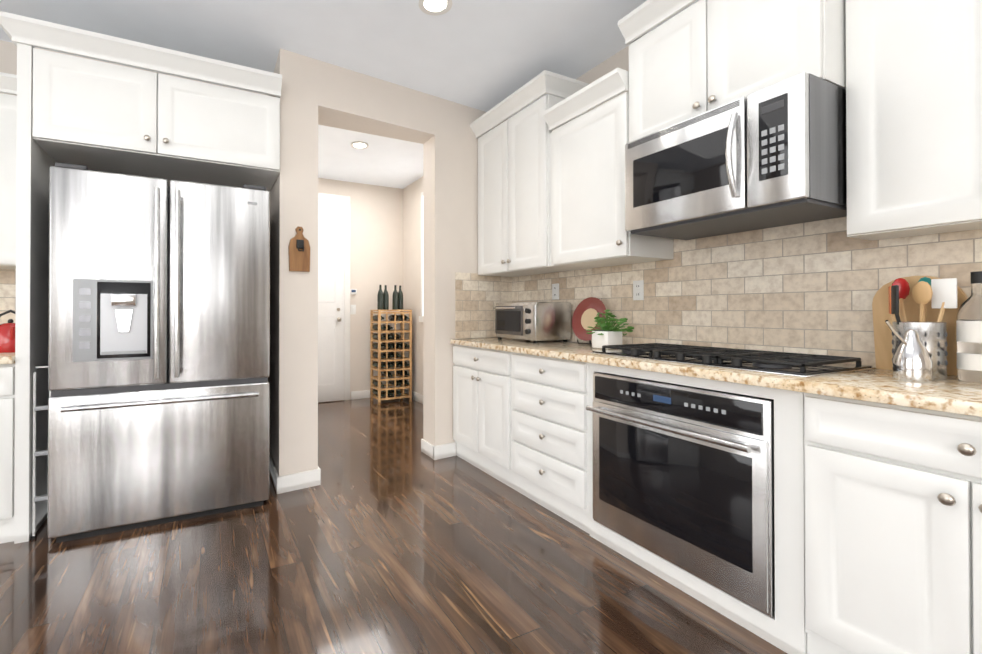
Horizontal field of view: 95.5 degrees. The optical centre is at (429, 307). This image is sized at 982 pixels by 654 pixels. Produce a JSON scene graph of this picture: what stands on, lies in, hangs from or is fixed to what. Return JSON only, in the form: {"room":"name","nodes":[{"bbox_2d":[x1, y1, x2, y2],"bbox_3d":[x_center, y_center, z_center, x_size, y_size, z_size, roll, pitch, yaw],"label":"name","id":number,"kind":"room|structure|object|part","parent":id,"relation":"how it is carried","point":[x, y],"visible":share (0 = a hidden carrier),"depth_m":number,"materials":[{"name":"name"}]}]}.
{"room":"kitchen","nodes":[
{"label":"kitchen","id":0,"kind":"room"},
{"bbox_2d":[0,40,267,95],"bbox_3d":[-2.848,-0.234,2.529,3.612,2.710,0.120,0,0,-26],"label":"wall","id":1,"kind":"structure","parent":0,"point":[8,57],"depth_m":2.64,"materials":[{"name":"beige paint"}]},
{"bbox_2d":[0,269,15,323],"bbox_3d":[-3.273,-0.007,2.245,2.200,0.467,0.010,0,0,-26],"label":"backsplash","id":2,"kind":"structure","parent":1,"relation":"attached to","point":[7,290],"depth_m":2.62,"materials":[{"name":"tile"}]},
{"bbox_2d":[0,72,16,269],"bbox_3d":[-2.408,-0.729,2.481,0.451,1.000,0.338,0,0,-26],"label":"upper cabinet","id":3,"kind":"object","parent":1,"relation":"attached to","point":[8,116],"depth_m":2.37,"materials":[{"name":"white wood"}]},
{"bbox_2d":[268,48,317,475],"bbox_3d":[-1.372,-0.225,3.888,0.238,2.710,2.550,0,0,-26],"label":"wall","id":4,"kind":"structure","parent":0,"point":[293,409],"depth_m":2.76,"materials":[{"name":"beige paint"}]},
{"bbox_2d":[269,453,280,493],"bbox_3d":[-1.059,1.074,2.960,0.015,0.100,0.657,0,0,-26],"label":"baseboard","id":5,"kind":"structure","parent":4,"relation":"attached to","point":[276,479],"depth_m":2.76,"materials":[{"name":"white wood"}]},
{"bbox_2d":[288,226,309,271],"bbox_3d":[-0.803,-0.366,2.736,0.133,0.278,0.056,0,0,-26],"label":"cutting board","id":6,"kind":"object","parent":4,"relation":"attached to","point":[299,252],"visible":1,"depth_m":2.74,"materials":[{"name":"brown wood"}]},
{"bbox_2d":[307,467,320,485],"bbox_3d":[-1.261,1.080,3.941,0.015,0.100,2.538,0,0,-26],"label":"baseboard","id":7,"kind":"structure","parent":4,"relation":"attached to","point":[315,474],"depth_m":2.79,"materials":[{"name":"white wood"}]},
{"bbox_2d":[0,0,698,188],"bbox_3d":[-0.878,-1.629,0.850,5.650,0.060,8.750,0,0,-26],"label":"ceiling","id":8,"kind":"structure","parent":0,"point":[485,55],"depth_m":2.60,"materials":[{"name":"white paint"}]},
{"bbox_2d":[350,141,368,148],"bbox_3d":[-0.676,-1.572,4.268,0.176,0.012,0.176,0,0,-26],"label":"recessed light","id":9,"kind":"object","parent":8,"relation":"in","point":[359,145],"visible":0.98,"depth_m":4.26,"materials":[{"name":"white"}]},
{"bbox_2d":[419,0,451,15],"bbox_3d":[0.030,-1.584,2.297,0.176,0.012,0.176,0,0,-26],"label":"recessed light","id":10,"kind":"object","parent":8,"relation":"in","point":[434,7],"visible":0.98,"depth_m":2.32,"materials":[{"name":"white"}]},
{"bbox_2d":[318,178,402,402],"bbox_3d":[-1.050,-0.215,5.536,1.800,2.710,0.120,0,0,-26],"label":"wall","id":11,"kind":"structure","parent":0,"point":[376,236],"depth_m":5.61,"materials":[{"name":"beige paint"}]},
{"bbox_2d":[318,199,343,401],"bbox_3d":[-1.385,-0.087,5.243,0.760,2.430,0.103,0,0,-26],"label":"hall door","id":12,"kind":"structure","parent":11,"relation":"in","point":[330,300],"depth_m":5.35,"materials":[{"name":"white wood"}]},
{"bbox_2d":[318,193,349,399],"bbox_3d":[-1.403,-0.124,5.280,0.930,2.525,0.019,0,0,-26],"label":"door frame","id":13,"kind":"structure","parent":11,"relation":"attached to","point":[337,198],"depth_m":5.46,"materials":[{"name":"white wood"}]},
{"bbox_2d":[350,305,355,313],"bbox_3d":[-0.951,0.019,5.505,0.070,0.120,0.012,0,0,-26],"label":"hall light switch","id":14,"kind":"object","parent":11,"relation":"attached to","point":[352,309],"visible":1,"depth_m":5.50,"materials":[{"name":"white plastic"}]},
{"bbox_2d":[350,289,356,293],"bbox_3d":[-0.949,-0.203,5.502,0.080,0.065,0.022,0,0,-26],"label":"thermostat","id":15,"kind":"object","parent":11,"relation":"attached to","point":[353,291],"visible":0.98,"depth_m":5.49,"materials":[{"name":"white plastic"}]},
{"bbox_2d":[351,389,399,399],"bbox_3d":[-0.680,1.090,5.634,0.657,0.100,0.017,0,0,-26],"label":"baseboard","id":16,"kind":"structure","parent":11,"relation":"attached to","point":[364,394],"depth_m":5.54,"materials":[{"name":"white wood"}]},
{"bbox_2d":[318,60,434,143],"bbox_3d":[-0.381,-1.440,3.155,0.885,0.290,0.295,0,0,-26],"label":"wall","id":17,"kind":"structure","parent":0,"point":[348,99],"depth_m":3.07,"materials":[{"name":"beige paint"}]},
{"bbox_2d":[0,395,786,653],"bbox_3d":[-0.878,1.141,0.833,5.650,0.060,8.750,0,0,-26],"label":"floor","id":18,"kind":"structure","parent":0,"point":[387,536],"depth_m":1.82,"materials":[{"name":"brown wood"}]},
{"bbox_2d":[0,363,14,543],"bbox_3d":[-2.328,0.694,2.310,0.451,0.852,0.698,0,0,-26],"label":"base cabinet","id":19,"kind":"object","parent":18,"relation":"on","point":[7,430],"visible":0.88,"depth_m":2.08,"materials":[{"name":"white wood"}]},
{"bbox_2d":[0,352,14,363],"bbox_3d":[-2.929,0.246,2.003,1.803,0.035,0.723,0,0,-26],"label":"countertop","id":20,"kind":"structure","parent":19,"relation":"on","point":[7,358],"depth_m":2.08,"materials":[{"name":"stone"}]},
{"bbox_2d":[0,310,15,352],"bbox_3d":[-2.215,0.119,2.326,0.164,0.222,0.205,0,0,-26],"label":"kettle","id":21,"kind":"object","parent":20,"relation":"on","point":[7,337],"visible":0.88,"depth_m":2.28,"materials":[{"name":"red metal"}]},
{"bbox_2d":[31,366,50,539],"bbox_3d":[-1.895,0.702,2.163,0.078,0.835,0.024,0,0,-26],"label":"step stool","id":22,"kind":"object","parent":18,"relation":"on","point":[35,498],"visible":0.54,"depth_m":2.15,"materials":[{"name":"grey metal"}]},
{"bbox_2d":[0,11,281,543],"bbox_3d":[-1.603,-0.120,2.641,1.271,2.485,0.775,0,0,-26],"label":"cabinet","id":23,"kind":"object","parent":18,"relation":"on","point":[92,115],"visible":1,"depth_m":2.29,"materials":[{"name":"white wood"}]},
{"bbox_2d":[47,163,269,542],"bbox_3d":[-1.502,0.216,2.599,0.988,1.812,0.802,0,0,-26],"label":"refrigerator","id":24,"kind":"object","parent":18,"relation":"on","point":[159,348],"visible":1,"depth_m":2.26,"materials":[{"name":"grey metal"}]},
{"bbox_2d":[370,310,411,404],"bbox_3d":[-0.471,0.580,5.410,0.430,1.118,0.310,0,0,-26],"label":"wine rack","id":25,"kind":"object","parent":18,"relation":"on","point":[381,348],"visible":1,"depth_m":5.34,"materials":[{"name":"brown wood"}]},
{"bbox_2d":[377,285,384,309],"bbox_3d":[-0.594,-0.130,5.336,0.074,0.300,0.072,0,0,-26],"label":"bottle","id":26,"kind":"object","parent":25,"relation":"on","point":[383,300],"depth_m":5.31,"materials":[{"name":"green glass"}]},
{"bbox_2d":[385,285,388,309],"bbox_3d":[-0.540,-0.129,5.430,0.074,0.300,0.072,0,0,-26],"label":"bottle","id":27,"kind":"object","parent":25,"relation":"on","point":[386,292],"depth_m":5.40,"materials":[{"name":"green glass"}]},
{"bbox_2d":[392,285,399,309],"bbox_3d":[-0.420,-0.130,5.412,0.074,0.300,0.072,0,0,-26],"label":"bottle","id":28,"kind":"object","parent":25,"relation":"on","point":[396,295],"depth_m":5.39,"materials":[{"name":"green glass"}]},
{"bbox_2d":[400,286,402,309],"bbox_3d":[-0.366,-0.129,5.505,0.074,0.300,0.072,0,0,-26],"label":"bottle","id":29,"kind":"object","parent":25,"relation":"on","point":[401,293],"depth_m":5.47,"materials":[{"name":"green glass"}]},
{"bbox_2d":[453,344,504,483],"bbox_3d":[0.602,0.699,3.177,0.597,0.852,0.727,0,0,-26],"label":"base cabinet","id":30,"kind":"object","parent":18,"relation":"on","point":[478,373],"depth_m":3.03,"materials":[{"name":"white wood"}]},
{"bbox_2d":[505,351,589,533],"bbox_3d":[0.899,0.695,2.575,0.597,0.852,0.615,0,0,-26],"label":"base cabinet","id":31,"kind":"object","parent":18,"relation":"on","point":[520,423],"depth_m":2.41,"materials":[{"name":"white wood"}]},
{"bbox_2d":[589,363,806,653],"bbox_3d":[1.239,0.691,1.909,0.577,0.853,0.878,0,0,-26],"label":"base cabinet","id":32,"kind":"object","parent":18,"relation":"on","point":[783,628],"visible":0.17,"depth_m":1.45,"materials":[{"name":"white wood"}]},
{"bbox_2d":[586,372,774,616],"bbox_3d":[1.174,0.669,1.906,0.636,0.714,0.759,0,0,-26],"label":"oven","id":33,"kind":"object","parent":32,"relation":"in","point":[683,476],"visible":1,"depth_m":1.68,"materials":[{"name":"grey metal"}]},
{"bbox_2d":[804,393,981,653],"bbox_3d":[1.579,0.687,1.198,0.597,0.852,0.693,0,0,-26],"label":"base cabinet","id":34,"kind":"object","parent":18,"relation":"on","point":[893,527],"visible":1,"depth_m":1.19,"materials":[{"name":"white wood"}]},
{"bbox_2d":[450,337,981,416],"bbox_3d":[1.344,0.244,1.649,0.622,0.035,4.236,0,0,-26],"label":"countertop","id":35,"kind":"structure","parent":34,"relation":"on","point":[951,394],"depth_m":1.41,"materials":[{"name":"stone"}]},
{"bbox_2d":[493,302,570,342],"bbox_3d":[0.717,0.098,3.180,0.357,0.275,0.465,0,0,-26],"label":"toaster oven","id":36,"kind":"object","parent":35,"relation":"on","point":[535,322],"visible":0.98,"depth_m":3.01,"materials":[{"name":"silver metal"}]},
{"bbox_2d":[572,297,605,344],"bbox_3d":[1.023,0.083,2.822,0.120,0.306,0.284,0,0,-26],"label":"decorative plate","id":37,"kind":"object","parent":35,"relation":"on","point":[587,310],"visible":0.73,"depth_m":2.84,"materials":[{"name":"red ceramic"}]},
{"bbox_2d":[586,310,633,348],"bbox_3d":[1.026,0.120,2.542,0.217,0.223,0.290,0,0,-26],"label":"potted plant","id":38,"kind":"object","parent":35,"relation":"on","point":[607,334],"visible":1,"depth_m":2.50,"materials":[{"name":"green plant"}]},
{"bbox_2d":[590,343,875,377],"bbox_3d":[1.234,0.208,1.938,0.490,0.040,0.910,0,0,-26],"label":"cooktop","id":39,"kind":"object","parent":35,"relation":"in","point":[795,364],"visible":1,"depth_m":1.72,"materials":[{"name":"black metal"}]},
{"bbox_2d":[885,320,932,381],"bbox_3d":[1.490,0.131,1.368,0.161,0.187,0.084,0,0,-26],"label":"oil cruet","id":40,"kind":"object","parent":35,"relation":"on","point":[912,361],"visible":0.98,"depth_m":1.35,"materials":[{"name":"silver metal"}]},
{"bbox_2d":[872,276,967,375],"bbox_3d":[1.706,0.057,1.542,0.059,0.340,0.230,0,0,-26],"label":"cutting board","id":41,"kind":"object","parent":35,"relation":"on","point":[882,338],"visible":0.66,"depth_m":1.55,"materials":[{"name":"brown wood"}]},
{"bbox_2d":[888,277,956,378],"bbox_3d":[1.611,0.060,1.452,0.160,0.330,0.164,0,0,-26],"label":"utensil holder","id":42,"kind":"object","parent":35,"relation":"on","point":[941,294],"visible":0.67,"depth_m":1.41,"materials":[{"name":"silver metal"}]},
{"bbox_2d":[956,271,981,382],"bbox_3d":[1.694,0.056,1.357,0.097,0.336,0.097,0,0,-26],"label":"glass bottle","id":43,"kind":"object","parent":35,"relation":"on","point":[969,338],"visible":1,"depth_m":1.35,"materials":[{"name":"white"}]},
{"bbox_2d":[423,96,507,445],"bbox_3d":[0.338,-0.227,3.555,0.765,2.710,0.201,0,0,-26],"label":"wall","id":44,"kind":"structure","parent":0,"point":[450,197],"depth_m":3.37,"materials":[{"name":"beige paint"}]},
{"bbox_2d":[421,439,455,452],"bbox_3d":[0.264,1.078,3.633,0.737,0.100,0.019,0,0,-26],"label":"baseboard","id":45,"kind":"structure","parent":44,"relation":"attached to","point":[426,447],"depth_m":3.35,"materials":[{"name":"white wood"}]},
{"bbox_2d":[455,272,511,337],"bbox_3d":[0.441,-0.019,3.543,0.574,0.507,0.009,0,0,-32],"label":"backsplash","id":46,"kind":"structure","parent":44,"relation":"attached to","point":[478,297],"depth_m":3.50,"materials":[{"name":"tile"}]},
{"bbox_2d":[403,46,875,394],"bbox_3d":[1.607,-0.237,1.986,0.120,2.710,8.600,0,0,-26],"label":"wall","id":47,"kind":"structure","parent":0,"point":[412,244],"depth_m":5.45,"materials":[{"name":"beige paint"}]},
{"bbox_2d":[404,389,422,403],"bbox_3d":[0.135,1.085,4.802,0.019,0.100,2.230,0,0,-26],"label":"baseboard","id":48,"kind":"structure","parent":47,"relation":"attached to","point":[417,397],"depth_m":5.39,"materials":[{"name":"white wood"}]},
{"bbox_2d":[419,192,422,321],"bbox_3d":[-0.010,-0.603,5.081,0.039,1.540,0.460,0,0,-26],"label":"window","id":49,"kind":"structure","parent":47,"relation":"in","point":[421,318],"depth_m":5.23,"materials":[{"name":"white"}]},
{"bbox_2d":[470,70,589,276],"bbox_3d":[0.701,-0.855,3.180,0.426,1.190,0.875,0,0,-26],"label":"upper cabinet","id":50,"kind":"object","parent":47,"relation":"attached to","point":[513,203],"depth_m":3.04,"materials":[{"name":"white wood"}]},
{"bbox_3d":[0.916,-0.682,2.849,0.333,0.840,0.041,0,0,-26],"label":"wall cabinet filler panel","id":51,"kind":"part","parent":50,"relation":"part of","materials":[{"name":"white wood"}]},
{"bbox_2d":[542,67,673,267],"bbox_3d":[1.008,-0.733,2.557,0.426,0.940,0.560,0,0,-26],"label":"upper cabinet","id":52,"kind":"object","parent":47,"relation":"attached to","point":[588,190],"visible":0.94,"depth_m":2.44,"materials":[{"name":"white wood"}]},
{"bbox_2d":[618,0,845,141],"bbox_3d":[1.310,-1.115,1.948,0.426,0.643,0.797,0,0,-26],"label":"upper cabinet","id":53,"kind":"object","parent":47,"relation":"attached to","point":[698,58],"visible":0.81,"depth_m":1.84,"materials":[{"name":"white wood"}]},
{"bbox_2d":[625,72,846,239],"bbox_3d":[1.279,-0.574,1.891,0.530,0.433,0.722,0,0,-26],"label":"microwave","id":54,"kind":"object","parent":53,"relation":"attached to","point":[774,155],"visible":1,"depth_m":1.66,"materials":[{"name":"silver metal"}]},
{"bbox_2d":[512,216,981,366],"bbox_3d":[1.627,-0.079,1.798,0.010,0.607,4.247,0,0,-26],"label":"backsplash","id":55,"kind":"structure","parent":47,"relation":"attached to","point":[813,287],"depth_m":1.99,"materials":[{"name":"tile"}]},
{"bbox_2d":[552,283,558,299],"bbox_3d":[0.916,-0.119,3.216,0.008,0.116,0.070,0,0,-26],"label":"electrical outlet","id":56,"kind":"object","parent":55,"relation":"attached to","point":[555,291],"visible":1,"depth_m":3.21,"materials":[{"name":"white plastic"}]},
{"bbox_2d":[633,280,643,299],"bbox_3d":[1.224,-0.103,2.593,0.008,0.116,0.070,0,0,-26],"label":"electrical outlet","id":57,"kind":"object","parent":55,"relation":"attached to","point":[638,290],"visible":1,"depth_m":2.59,"materials":[{"name":"white plastic"}]},
{"bbox_2d":[845,0,981,240],"bbox_3d":[1.717,-0.850,1.281,0.286,1.183,0.752,0,0,-26],"label":"upper cabinet","id":58,"kind":"object","parent":47,"relation":"attached to","point":[913,117],"visible":1,"depth_m":1.43,"materials":[{"name":"white wood"}]}
]}

